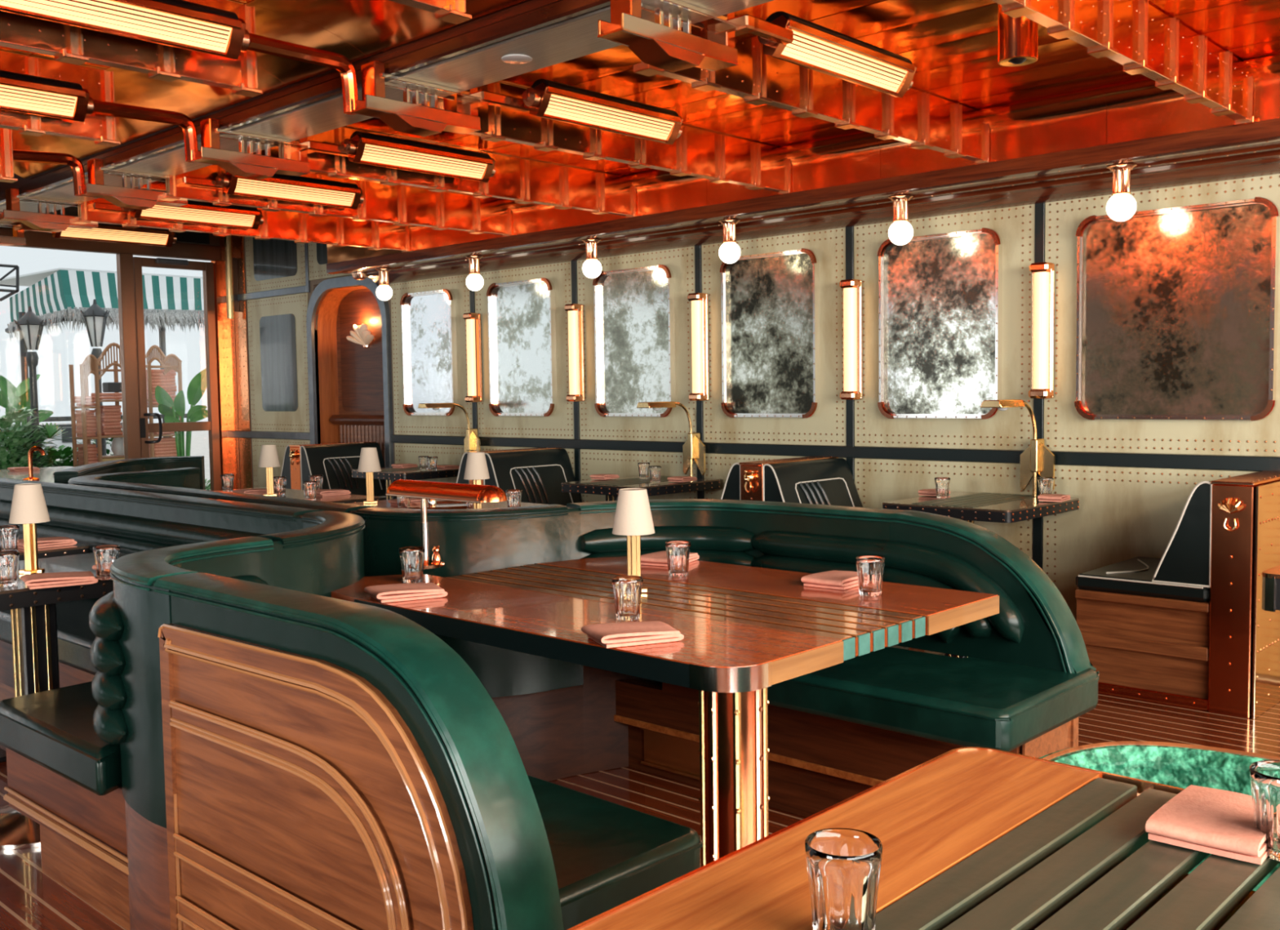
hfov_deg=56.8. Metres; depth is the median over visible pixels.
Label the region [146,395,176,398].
towel
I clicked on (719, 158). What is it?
girder
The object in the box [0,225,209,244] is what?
trim
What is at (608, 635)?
napkin
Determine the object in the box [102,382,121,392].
box
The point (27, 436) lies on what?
shrub
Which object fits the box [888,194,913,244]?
light
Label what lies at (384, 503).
table
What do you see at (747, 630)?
dining table
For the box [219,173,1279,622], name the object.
wall
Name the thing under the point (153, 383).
towel
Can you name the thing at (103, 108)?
pipe
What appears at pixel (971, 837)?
dining table
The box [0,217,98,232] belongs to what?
ceiling fan
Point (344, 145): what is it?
socket
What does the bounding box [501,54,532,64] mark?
detector plate
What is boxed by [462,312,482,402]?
sconce
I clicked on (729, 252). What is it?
light
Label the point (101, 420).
towel
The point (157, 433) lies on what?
towel
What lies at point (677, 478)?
napkin
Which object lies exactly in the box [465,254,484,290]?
light
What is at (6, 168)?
girder
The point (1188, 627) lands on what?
bench
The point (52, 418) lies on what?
glass railing
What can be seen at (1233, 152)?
trim
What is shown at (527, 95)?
socket
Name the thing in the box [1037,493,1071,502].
napkin
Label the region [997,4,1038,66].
recessed light
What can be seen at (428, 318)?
mirror
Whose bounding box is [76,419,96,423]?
towel
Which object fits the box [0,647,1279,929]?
floor
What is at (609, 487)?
table
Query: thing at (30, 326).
lantern post
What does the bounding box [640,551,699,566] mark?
napkin
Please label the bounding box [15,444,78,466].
shrub
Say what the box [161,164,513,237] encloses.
girder
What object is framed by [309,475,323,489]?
tumbler
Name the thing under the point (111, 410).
towel
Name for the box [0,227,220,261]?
beam
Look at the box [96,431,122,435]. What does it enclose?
towel
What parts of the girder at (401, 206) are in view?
web panel, web panel, web panel, web panel, web panel, web panel, web panel, web panel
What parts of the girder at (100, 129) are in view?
web panel, web panel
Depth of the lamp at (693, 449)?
7.25 m
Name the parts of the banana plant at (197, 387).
stem, stem, stem, stem, stem, stem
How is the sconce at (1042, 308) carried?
attached to the wall at (1133, 480)
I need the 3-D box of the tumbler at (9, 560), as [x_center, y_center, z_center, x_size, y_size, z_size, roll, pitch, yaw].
[-1.845,0.303,3.442,0.075,0.098,0.075,1,4,22]
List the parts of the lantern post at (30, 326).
pane, post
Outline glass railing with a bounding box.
[0,413,208,457]
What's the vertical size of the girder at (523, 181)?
0.229 m
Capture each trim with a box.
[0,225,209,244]
[326,118,1279,284]
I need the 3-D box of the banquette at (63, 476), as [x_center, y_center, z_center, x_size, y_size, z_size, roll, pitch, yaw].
[-3.012,0.452,6.836,0.412,0.930,1.494,0,4,6]
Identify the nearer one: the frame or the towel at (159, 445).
the frame
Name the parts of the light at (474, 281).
globe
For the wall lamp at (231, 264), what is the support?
attached to the wall at (1133, 480)
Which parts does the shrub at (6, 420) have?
stem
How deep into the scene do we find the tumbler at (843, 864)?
1.13 m
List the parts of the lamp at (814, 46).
post, frame, beam bracket, post, arm, glowing panel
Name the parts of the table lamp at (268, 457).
rod, lamp shade, rod, rod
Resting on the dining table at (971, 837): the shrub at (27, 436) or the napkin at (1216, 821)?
the napkin at (1216, 821)
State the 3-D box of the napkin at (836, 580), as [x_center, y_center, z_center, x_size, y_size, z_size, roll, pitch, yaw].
[0.547,0.315,3.269,0.124,0.028,0.193,2,5,38]
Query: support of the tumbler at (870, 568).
on the dining table at (747, 630)
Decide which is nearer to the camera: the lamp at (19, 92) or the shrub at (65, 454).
the lamp at (19, 92)
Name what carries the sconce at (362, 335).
attached to the wall at (1133, 480)
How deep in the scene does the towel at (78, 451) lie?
11.79 m
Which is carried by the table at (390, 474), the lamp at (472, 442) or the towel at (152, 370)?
the lamp at (472, 442)
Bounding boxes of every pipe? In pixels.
[13,149,85,195]
[92,99,198,162]
[247,32,358,115]
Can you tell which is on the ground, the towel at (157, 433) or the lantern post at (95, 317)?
the lantern post at (95, 317)
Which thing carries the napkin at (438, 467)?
on the table at (390, 474)
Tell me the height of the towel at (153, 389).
0.032 m
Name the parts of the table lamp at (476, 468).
rod, lamp shade, rod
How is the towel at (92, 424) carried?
on the towel at (77, 428)
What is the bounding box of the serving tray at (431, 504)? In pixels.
[405,498,466,509]
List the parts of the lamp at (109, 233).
frame, post, beam bracket, arm, glowing panel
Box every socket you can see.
[215,176,222,184]
[340,142,348,151]
[522,90,532,102]
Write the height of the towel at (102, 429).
0.032 m
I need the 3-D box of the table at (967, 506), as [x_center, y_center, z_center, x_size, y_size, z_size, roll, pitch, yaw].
[1.629,0.545,5.647,0.653,0.762,0.751,3,5,43]
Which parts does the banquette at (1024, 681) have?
backrest, rail, rail, backrest, backrest, rail, seat, backrest, frame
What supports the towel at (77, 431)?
on the towel at (77, 434)
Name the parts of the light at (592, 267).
globe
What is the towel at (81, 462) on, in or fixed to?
on the shelf
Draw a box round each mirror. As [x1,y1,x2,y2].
[400,288,457,416]
[486,277,557,416]
[592,264,675,417]
[720,248,819,417]
[877,227,1002,419]
[1074,196,1279,421]
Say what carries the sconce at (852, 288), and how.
attached to the wall at (1133, 480)
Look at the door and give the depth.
10.86 m
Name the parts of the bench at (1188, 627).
molding, seat, molding, skirting, backrest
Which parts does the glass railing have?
rail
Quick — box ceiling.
[0,0,1279,263]
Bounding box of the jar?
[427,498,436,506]
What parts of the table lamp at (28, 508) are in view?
rod, rod, lamp shade, rod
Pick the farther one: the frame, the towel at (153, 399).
the towel at (153, 399)
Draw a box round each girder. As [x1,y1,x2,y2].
[0,0,262,97]
[0,50,120,146]
[0,128,17,182]
[73,189,410,253]
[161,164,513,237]
[272,127,638,218]
[367,0,471,24]
[429,81,793,195]
[633,20,991,165]
[991,0,1256,126]
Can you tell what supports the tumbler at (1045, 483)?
on the table at (967, 506)
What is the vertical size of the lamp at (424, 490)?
0.270 m
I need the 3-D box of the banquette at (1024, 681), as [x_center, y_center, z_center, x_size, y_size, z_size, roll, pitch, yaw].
[-0.936,0.571,4.527,4.951,0.920,1.242,3,5,43]
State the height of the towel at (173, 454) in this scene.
0.032 m
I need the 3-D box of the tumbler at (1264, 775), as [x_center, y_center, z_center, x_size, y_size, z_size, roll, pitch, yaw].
[0.737,0.396,1.351,0.075,0.098,0.075,2,5,40]
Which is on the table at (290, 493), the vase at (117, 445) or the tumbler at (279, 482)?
the tumbler at (279, 482)
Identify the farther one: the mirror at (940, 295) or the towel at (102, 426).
the towel at (102, 426)
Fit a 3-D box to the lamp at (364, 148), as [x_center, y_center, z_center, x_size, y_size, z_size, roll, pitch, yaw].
[-1.302,-1.403,5.455,0.249,0.242,1.489,3,5,43]
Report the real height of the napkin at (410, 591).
0.028 m
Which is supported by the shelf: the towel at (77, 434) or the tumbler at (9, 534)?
the towel at (77, 434)
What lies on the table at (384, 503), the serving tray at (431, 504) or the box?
the serving tray at (431, 504)
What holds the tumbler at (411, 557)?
on the dining table at (747, 630)
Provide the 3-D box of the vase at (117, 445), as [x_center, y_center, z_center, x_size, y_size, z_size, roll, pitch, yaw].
[-5.309,-0.271,12.027,0.130,0.340,0.130,3,5,43]
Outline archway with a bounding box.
[306,275,394,466]
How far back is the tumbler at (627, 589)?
2.79 m
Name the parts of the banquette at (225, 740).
seat, seat, molding, molding, backrest, rail, molding, rail, backrest, molding, panel frame, molding, backrest, molding, panel frame, molding, molding, molding, molding, panel frame, molding, molding, rail, molding, panel frame, backrest, panel, backrest, rail, seat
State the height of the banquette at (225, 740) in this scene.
0.933 m
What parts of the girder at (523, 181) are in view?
web panel, web panel, web panel, web panel, web panel, web panel, web panel, web panel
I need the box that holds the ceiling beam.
[0,0,773,226]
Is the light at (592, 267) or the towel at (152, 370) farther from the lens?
the towel at (152, 370)
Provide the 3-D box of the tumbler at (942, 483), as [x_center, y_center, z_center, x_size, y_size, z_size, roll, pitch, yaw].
[1.461,0.111,5.717,0.075,0.098,0.075,0,4,10]
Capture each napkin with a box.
[7,466,39,471]
[17,536,76,549]
[20,571,97,589]
[92,564,97,573]
[232,488,274,494]
[315,488,351,496]
[364,582,447,602]
[387,497,427,505]
[391,463,417,467]
[436,465,459,469]
[581,621,684,648]
[590,474,619,479]
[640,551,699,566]
[666,475,697,482]
[800,569,858,590]
[918,488,950,496]
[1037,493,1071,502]
[1145,784,1267,864]
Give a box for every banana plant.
[0,373,53,445]
[155,368,208,456]
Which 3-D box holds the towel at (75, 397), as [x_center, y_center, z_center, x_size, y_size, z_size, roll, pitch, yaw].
[-5.544,-0.669,11.804,0.220,0.032,0.114,2,5,42]
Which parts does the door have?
lock plate, handle, rail, rail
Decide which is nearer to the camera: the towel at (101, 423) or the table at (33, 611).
the table at (33, 611)
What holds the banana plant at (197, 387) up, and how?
on the ground
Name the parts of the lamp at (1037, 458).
lamp shade, stem, wing plate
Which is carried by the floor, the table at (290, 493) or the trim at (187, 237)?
the table at (290, 493)
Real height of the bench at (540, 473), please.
0.921 m
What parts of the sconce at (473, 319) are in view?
rod, plate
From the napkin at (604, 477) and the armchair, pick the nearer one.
the armchair
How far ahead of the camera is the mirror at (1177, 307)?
5.34 m
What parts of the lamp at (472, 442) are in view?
lamp shade, stem, wing plate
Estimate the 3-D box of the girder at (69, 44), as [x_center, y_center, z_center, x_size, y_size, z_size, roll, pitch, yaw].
[-1.988,-1.327,3.215,0.068,0.289,2.056,3,5,43]
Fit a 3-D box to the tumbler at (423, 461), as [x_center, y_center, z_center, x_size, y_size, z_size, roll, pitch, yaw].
[-1.535,-0.014,8.401,0.075,0.098,0.075,0,4,7]
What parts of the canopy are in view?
post, post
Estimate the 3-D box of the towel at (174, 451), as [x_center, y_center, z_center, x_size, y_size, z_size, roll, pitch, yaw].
[-5.002,-0.135,12.395,0.220,0.032,0.258,2,5,43]
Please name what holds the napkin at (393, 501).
on the table at (384, 503)
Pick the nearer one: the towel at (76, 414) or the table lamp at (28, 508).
the table lamp at (28, 508)
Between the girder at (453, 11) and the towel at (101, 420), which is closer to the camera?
the girder at (453, 11)
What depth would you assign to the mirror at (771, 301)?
6.90 m
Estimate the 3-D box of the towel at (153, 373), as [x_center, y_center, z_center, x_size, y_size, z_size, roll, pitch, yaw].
[-5.014,-0.945,12.340,0.220,0.032,0.265,2,5,41]
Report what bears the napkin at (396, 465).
on the table at (390, 474)
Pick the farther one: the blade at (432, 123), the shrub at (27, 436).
the shrub at (27, 436)
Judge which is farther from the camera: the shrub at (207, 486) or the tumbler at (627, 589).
the shrub at (207, 486)
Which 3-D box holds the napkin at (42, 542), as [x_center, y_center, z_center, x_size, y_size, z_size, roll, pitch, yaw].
[-2.201,0.285,4.365,0.124,0.028,0.193,3,5,43]
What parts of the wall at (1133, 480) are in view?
wall panel, wall panel, wall panel, wall panel, wall panel, wall panel, rail, rail, inset panel, wall panel, wall panel, inset panel, wall panel, inset panel, wall panel, wall panel, wall panel, wall panel, wall panel, wall panel, wall panel, wall panel, wall panel, rail, wall panel, wall panel, wall panel, wall panel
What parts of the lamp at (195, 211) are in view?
post, frame, beam bracket, arm, glowing panel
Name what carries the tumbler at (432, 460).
on the table at (390, 474)
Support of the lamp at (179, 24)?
attached to the pipe at (258, 43)
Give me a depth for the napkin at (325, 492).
6.41 m
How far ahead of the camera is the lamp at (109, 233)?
7.94 m
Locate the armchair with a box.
[1039,741,1279,890]
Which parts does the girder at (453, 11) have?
web panel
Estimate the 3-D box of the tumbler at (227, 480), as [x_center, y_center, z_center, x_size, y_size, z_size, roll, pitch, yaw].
[-2.361,0.102,6.776,0.075,0.098,0.075,0,4,14]
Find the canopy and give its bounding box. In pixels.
[0,267,204,437]
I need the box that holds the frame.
[0,263,18,301]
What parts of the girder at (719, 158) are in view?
web panel, web panel, web panel, web panel, web panel, web panel, web panel, web panel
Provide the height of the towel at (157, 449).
0.032 m
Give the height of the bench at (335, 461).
0.921 m
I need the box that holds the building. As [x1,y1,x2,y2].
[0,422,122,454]
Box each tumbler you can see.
[0,524,19,551]
[0,550,19,586]
[93,544,119,579]
[220,473,234,491]
[273,475,286,494]
[302,480,317,500]
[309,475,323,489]
[396,496,410,507]
[398,546,425,582]
[417,455,428,470]
[426,456,437,471]
[466,502,473,508]
[506,488,522,506]
[611,575,643,620]
[637,462,649,479]
[648,465,661,483]
[665,540,690,576]
[804,827,882,929]
[855,555,884,595]
[934,476,950,497]
[1037,476,1053,494]
[1249,760,1279,861]
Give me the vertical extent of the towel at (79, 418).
0.032 m
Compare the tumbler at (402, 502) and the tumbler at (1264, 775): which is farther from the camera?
the tumbler at (402, 502)
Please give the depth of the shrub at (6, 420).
11.14 m
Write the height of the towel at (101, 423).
0.032 m
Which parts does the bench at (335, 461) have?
backrest, seat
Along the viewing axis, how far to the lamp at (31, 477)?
7.94 m
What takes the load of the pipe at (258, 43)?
attached to the lamp at (546, 99)
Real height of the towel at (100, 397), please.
0.032 m
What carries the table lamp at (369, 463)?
on the table at (384, 503)
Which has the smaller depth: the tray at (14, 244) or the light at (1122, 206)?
the light at (1122, 206)
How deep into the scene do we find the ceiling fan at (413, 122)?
4.29 m
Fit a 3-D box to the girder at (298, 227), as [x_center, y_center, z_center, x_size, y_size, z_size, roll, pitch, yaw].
[-2.423,-1.563,7.591,0.068,0.229,2.339,3,5,43]
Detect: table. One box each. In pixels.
[0,466,72,482]
[0,533,90,762]
[0,552,128,848]
[220,487,379,503]
[331,555,999,866]
[346,497,565,509]
[351,464,458,499]
[560,475,719,501]
[566,746,1279,929]
[882,491,1079,657]
[1262,564,1279,611]
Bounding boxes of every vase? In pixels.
[111,424,124,455]
[120,422,124,454]
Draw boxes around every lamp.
[0,0,249,59]
[0,70,93,122]
[0,187,263,232]
[0,222,177,247]
[8,483,49,574]
[22,446,45,480]
[78,158,364,209]
[191,118,495,182]
[223,235,239,319]
[257,444,279,496]
[350,60,683,144]
[357,447,381,503]
[386,479,507,568]
[417,402,479,452]
[463,452,489,508]
[597,0,916,97]
[612,488,654,592]
[636,401,705,476]
[980,399,1054,496]
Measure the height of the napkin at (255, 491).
0.028 m
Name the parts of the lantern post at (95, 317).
pane, post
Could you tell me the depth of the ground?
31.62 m
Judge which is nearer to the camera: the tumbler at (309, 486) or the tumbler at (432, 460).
the tumbler at (309, 486)
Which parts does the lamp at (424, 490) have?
lamp shade, lamp shade, lamp shade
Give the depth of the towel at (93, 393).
11.89 m
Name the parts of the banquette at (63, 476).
rail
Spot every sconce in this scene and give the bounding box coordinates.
[346,323,373,347]
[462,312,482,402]
[564,303,584,401]
[687,293,708,400]
[839,279,862,399]
[1028,262,1054,398]
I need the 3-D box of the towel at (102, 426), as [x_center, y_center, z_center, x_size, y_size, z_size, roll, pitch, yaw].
[-5.379,-0.385,11.982,0.182,0.032,0.220,-4,5,-44]
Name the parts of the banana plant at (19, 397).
stem, stem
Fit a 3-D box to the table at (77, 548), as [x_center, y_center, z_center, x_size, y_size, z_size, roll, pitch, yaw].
[-2.526,0.688,4.325,0.648,0.759,0.806,3,5,43]
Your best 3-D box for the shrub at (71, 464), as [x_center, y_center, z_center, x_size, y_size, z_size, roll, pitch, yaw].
[-5.807,0.286,12.231,1.078,0.704,1.080,3,5,43]
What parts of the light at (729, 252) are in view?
globe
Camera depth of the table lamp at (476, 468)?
5.23 m
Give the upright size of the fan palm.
0.195 m
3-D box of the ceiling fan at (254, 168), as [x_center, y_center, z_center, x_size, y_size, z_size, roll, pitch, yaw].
[-1.688,-1.279,5.154,0.100,0.044,0.510,3,5,43]
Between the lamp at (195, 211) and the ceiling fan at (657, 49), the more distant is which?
the lamp at (195, 211)
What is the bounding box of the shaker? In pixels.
[431,545,444,566]
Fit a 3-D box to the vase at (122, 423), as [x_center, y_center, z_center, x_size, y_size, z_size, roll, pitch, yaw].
[-5.260,-0.275,12.080,0.130,0.340,0.130,3,5,43]
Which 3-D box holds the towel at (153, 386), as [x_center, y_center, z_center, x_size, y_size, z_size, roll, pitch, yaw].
[-5.013,-0.812,12.350,0.220,0.032,0.265,2,5,42]
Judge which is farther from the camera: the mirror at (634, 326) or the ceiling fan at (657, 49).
the mirror at (634, 326)
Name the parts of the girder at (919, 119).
web panel, web panel, web panel, web panel, web panel, web panel, web panel, web panel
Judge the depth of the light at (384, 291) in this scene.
8.91 m
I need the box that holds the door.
[115,253,229,490]
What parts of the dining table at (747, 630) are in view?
leg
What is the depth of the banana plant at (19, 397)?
12.12 m
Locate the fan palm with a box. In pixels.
[32,422,70,441]
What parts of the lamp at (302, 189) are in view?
post, frame, beam bracket, arm, glowing panel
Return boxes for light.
[375,267,392,300]
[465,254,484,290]
[582,238,601,278]
[718,218,740,263]
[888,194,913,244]
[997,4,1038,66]
[1106,163,1137,221]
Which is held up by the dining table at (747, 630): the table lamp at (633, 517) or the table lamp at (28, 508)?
the table lamp at (633, 517)
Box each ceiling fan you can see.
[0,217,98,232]
[78,191,187,209]
[191,156,310,179]
[350,106,480,137]
[597,27,737,72]
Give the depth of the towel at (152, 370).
12.24 m
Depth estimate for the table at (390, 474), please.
8.39 m
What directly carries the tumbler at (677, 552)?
on the dining table at (747, 630)
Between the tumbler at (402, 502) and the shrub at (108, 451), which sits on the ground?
the shrub at (108, 451)
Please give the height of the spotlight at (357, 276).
0.050 m
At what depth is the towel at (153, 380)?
12.27 m
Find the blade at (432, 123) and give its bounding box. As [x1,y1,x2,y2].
[395,113,447,133]
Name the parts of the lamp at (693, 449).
lamp shade, stem, wing plate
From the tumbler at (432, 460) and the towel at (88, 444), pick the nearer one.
the tumbler at (432, 460)
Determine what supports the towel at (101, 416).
on the towel at (101, 420)
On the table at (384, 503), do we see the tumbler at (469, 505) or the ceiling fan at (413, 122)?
the tumbler at (469, 505)
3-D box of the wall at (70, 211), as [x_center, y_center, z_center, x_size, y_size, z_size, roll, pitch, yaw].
[-7.569,-1.933,7.671,0.150,0.280,10.220,3,5,43]
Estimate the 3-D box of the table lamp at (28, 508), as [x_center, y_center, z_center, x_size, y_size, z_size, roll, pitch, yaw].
[-1.901,0.199,3.687,0.115,0.278,0.115,-1,4,-5]
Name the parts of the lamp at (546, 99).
post, frame, beam bracket, post, arm, glowing panel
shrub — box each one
[0,404,53,469]
[0,422,60,466]
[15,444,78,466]
[52,459,73,466]
[66,416,149,454]
[204,478,210,489]
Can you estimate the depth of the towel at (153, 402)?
12.23 m
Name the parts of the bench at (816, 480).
backrest, backrest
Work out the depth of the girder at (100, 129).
4.57 m
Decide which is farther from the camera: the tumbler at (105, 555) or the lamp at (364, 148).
the lamp at (364, 148)
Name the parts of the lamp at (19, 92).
glowing panel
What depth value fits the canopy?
13.28 m
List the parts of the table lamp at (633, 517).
rod, lamp shade, lamp shade, rod, rod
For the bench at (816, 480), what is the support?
on the floor
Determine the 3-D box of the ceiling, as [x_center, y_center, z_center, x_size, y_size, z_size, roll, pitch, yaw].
[-2.468,-1.553,2.890,14.050,0.790,10.400,3,5,43]
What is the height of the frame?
0.354 m
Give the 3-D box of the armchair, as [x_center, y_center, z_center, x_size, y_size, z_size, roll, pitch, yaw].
[0.900,0.821,1.525,0.858,0.741,0.520,3,5,43]
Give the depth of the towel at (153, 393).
12.34 m
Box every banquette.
[0,477,702,929]
[53,455,205,489]
[67,466,1099,817]
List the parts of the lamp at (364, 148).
post, frame, beam bracket, post, arm, glowing panel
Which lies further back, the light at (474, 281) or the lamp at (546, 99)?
the light at (474, 281)
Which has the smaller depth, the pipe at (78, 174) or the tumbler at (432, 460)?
the pipe at (78, 174)
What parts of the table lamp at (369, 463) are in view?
rod, lamp shade, rod, rod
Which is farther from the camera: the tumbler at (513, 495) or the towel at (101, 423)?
the towel at (101, 423)
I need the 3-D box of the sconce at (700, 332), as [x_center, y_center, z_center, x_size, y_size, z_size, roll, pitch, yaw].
[0.357,-0.719,7.218,0.097,0.650,0.112,3,5,43]
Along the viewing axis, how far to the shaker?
3.69 m
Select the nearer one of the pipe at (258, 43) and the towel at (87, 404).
the pipe at (258, 43)
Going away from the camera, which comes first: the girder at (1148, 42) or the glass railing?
the girder at (1148, 42)
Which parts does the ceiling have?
panel, panel, cove panel, cove panel, panel, cove panel, panel, panel, cove panel, cove panel, panel, cove panel, panel, panel, cove panel, cove panel, panel, panel, panel, panel, panel, cove panel, panel, panel, panel, panel, panel, cove panel, panel, panel, cove panel, panel, cove panel, panel, panel, panel, panel, cove panel, panel, panel, panel, cove panel, panel, panel, cove panel, panel, panel, panel, cove panel, panel, panel, cove panel, panel, panel, panel, cove panel, panel, panel, panel, panel, cove panel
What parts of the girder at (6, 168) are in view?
web panel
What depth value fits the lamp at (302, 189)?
6.14 m
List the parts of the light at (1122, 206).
globe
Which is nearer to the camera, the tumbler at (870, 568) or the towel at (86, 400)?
the tumbler at (870, 568)
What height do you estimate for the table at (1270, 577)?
0.760 m
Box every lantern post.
[13,306,46,467]
[80,299,109,455]
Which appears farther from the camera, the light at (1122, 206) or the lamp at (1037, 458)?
the lamp at (1037, 458)
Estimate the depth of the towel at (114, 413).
11.91 m
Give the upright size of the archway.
2.300 m
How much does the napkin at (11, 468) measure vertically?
0.028 m
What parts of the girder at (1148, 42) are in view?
web panel, web panel, web panel, web panel, web panel, web panel, web panel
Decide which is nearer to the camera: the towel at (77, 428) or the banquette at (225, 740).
the banquette at (225, 740)
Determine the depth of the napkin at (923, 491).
5.84 m
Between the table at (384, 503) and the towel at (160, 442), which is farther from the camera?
the towel at (160, 442)
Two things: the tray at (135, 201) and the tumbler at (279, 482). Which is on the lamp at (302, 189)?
the tray at (135, 201)
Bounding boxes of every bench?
[280,441,386,500]
[456,447,582,506]
[720,455,862,506]
[1075,470,1279,719]
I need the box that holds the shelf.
[68,342,185,466]
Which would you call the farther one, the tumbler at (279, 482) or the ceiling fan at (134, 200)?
the tumbler at (279, 482)
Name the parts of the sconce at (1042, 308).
rod, rod, plate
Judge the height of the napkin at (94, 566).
0.028 m
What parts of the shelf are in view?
post, post, post, post, post, post, post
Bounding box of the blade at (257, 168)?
[229,161,277,176]
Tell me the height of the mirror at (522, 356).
0.959 m
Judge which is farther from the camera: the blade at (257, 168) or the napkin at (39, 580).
the blade at (257, 168)
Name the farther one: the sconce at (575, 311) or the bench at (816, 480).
the sconce at (575, 311)
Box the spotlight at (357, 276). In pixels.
[351,272,367,279]
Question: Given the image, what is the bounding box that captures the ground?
[17,430,210,485]
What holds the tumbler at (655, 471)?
on the table at (609, 487)
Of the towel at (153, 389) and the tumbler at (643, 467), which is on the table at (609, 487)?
the tumbler at (643, 467)
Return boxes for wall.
[0,206,220,246]
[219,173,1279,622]
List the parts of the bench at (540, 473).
backrest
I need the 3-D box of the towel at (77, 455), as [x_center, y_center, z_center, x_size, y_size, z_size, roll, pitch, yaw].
[-5.536,-0.093,11.843,0.220,0.032,0.112,2,5,43]
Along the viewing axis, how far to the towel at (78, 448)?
11.79 m
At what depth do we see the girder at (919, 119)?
4.54 m
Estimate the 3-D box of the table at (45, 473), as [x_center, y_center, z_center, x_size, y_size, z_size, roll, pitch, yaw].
[-4.276,0.445,8.625,1.903,0.759,0.956,3,5,43]
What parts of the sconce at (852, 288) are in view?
rod, rod, plate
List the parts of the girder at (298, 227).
web panel, web panel, web panel, web panel, web panel, web panel, web panel, web panel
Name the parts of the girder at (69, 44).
web panel, web panel, web panel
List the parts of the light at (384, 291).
globe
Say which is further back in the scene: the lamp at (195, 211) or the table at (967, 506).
the lamp at (195, 211)
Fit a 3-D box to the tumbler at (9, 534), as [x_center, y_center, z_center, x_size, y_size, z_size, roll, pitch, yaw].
[-2.221,0.264,4.159,0.075,0.098,0.075,2,5,40]
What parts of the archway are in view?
panel, inset panel, reeded panel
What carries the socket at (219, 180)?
attached to the lamp at (302, 189)
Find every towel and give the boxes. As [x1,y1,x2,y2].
[74,395,94,399]
[74,399,94,403]
[75,402,95,406]
[75,409,94,413]
[75,413,94,416]
[75,416,96,420]
[75,422,96,426]
[75,426,96,430]
[75,430,96,433]
[75,443,96,447]
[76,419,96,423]
[76,433,96,436]
[76,453,97,457]
[77,447,97,450]
[77,450,97,453]
[77,457,97,461]
[77,460,97,464]
[90,392,121,395]
[93,422,120,425]
[94,395,122,399]
[94,408,120,412]
[94,411,122,415]
[94,415,120,418]
[95,418,121,422]
[95,425,121,428]
[95,428,121,431]
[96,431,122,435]
[100,404,121,408]
[146,368,176,373]
[146,372,176,376]
[146,375,175,379]
[146,378,175,382]
[146,382,175,385]
[146,385,176,388]
[146,388,177,391]
[146,391,175,395]
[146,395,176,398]
[146,398,174,401]
[146,401,173,404]
[148,431,174,434]
[148,436,175,440]
[149,440,175,444]
[149,444,176,448]
[149,446,176,451]
[149,449,176,454]
[149,453,177,457]
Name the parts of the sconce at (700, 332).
rod, plate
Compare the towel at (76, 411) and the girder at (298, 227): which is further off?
the towel at (76, 411)
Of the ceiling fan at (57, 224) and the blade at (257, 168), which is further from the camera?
the ceiling fan at (57, 224)
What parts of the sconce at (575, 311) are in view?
rod, plate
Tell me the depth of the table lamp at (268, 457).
6.38 m
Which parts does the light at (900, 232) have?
globe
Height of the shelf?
1.882 m
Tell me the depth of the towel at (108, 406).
11.90 m
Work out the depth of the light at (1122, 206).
5.13 m
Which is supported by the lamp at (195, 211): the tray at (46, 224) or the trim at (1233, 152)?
the tray at (46, 224)
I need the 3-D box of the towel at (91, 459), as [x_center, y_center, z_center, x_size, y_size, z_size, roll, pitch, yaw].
[-5.527,-0.060,11.850,0.220,0.032,0.112,2,5,41]

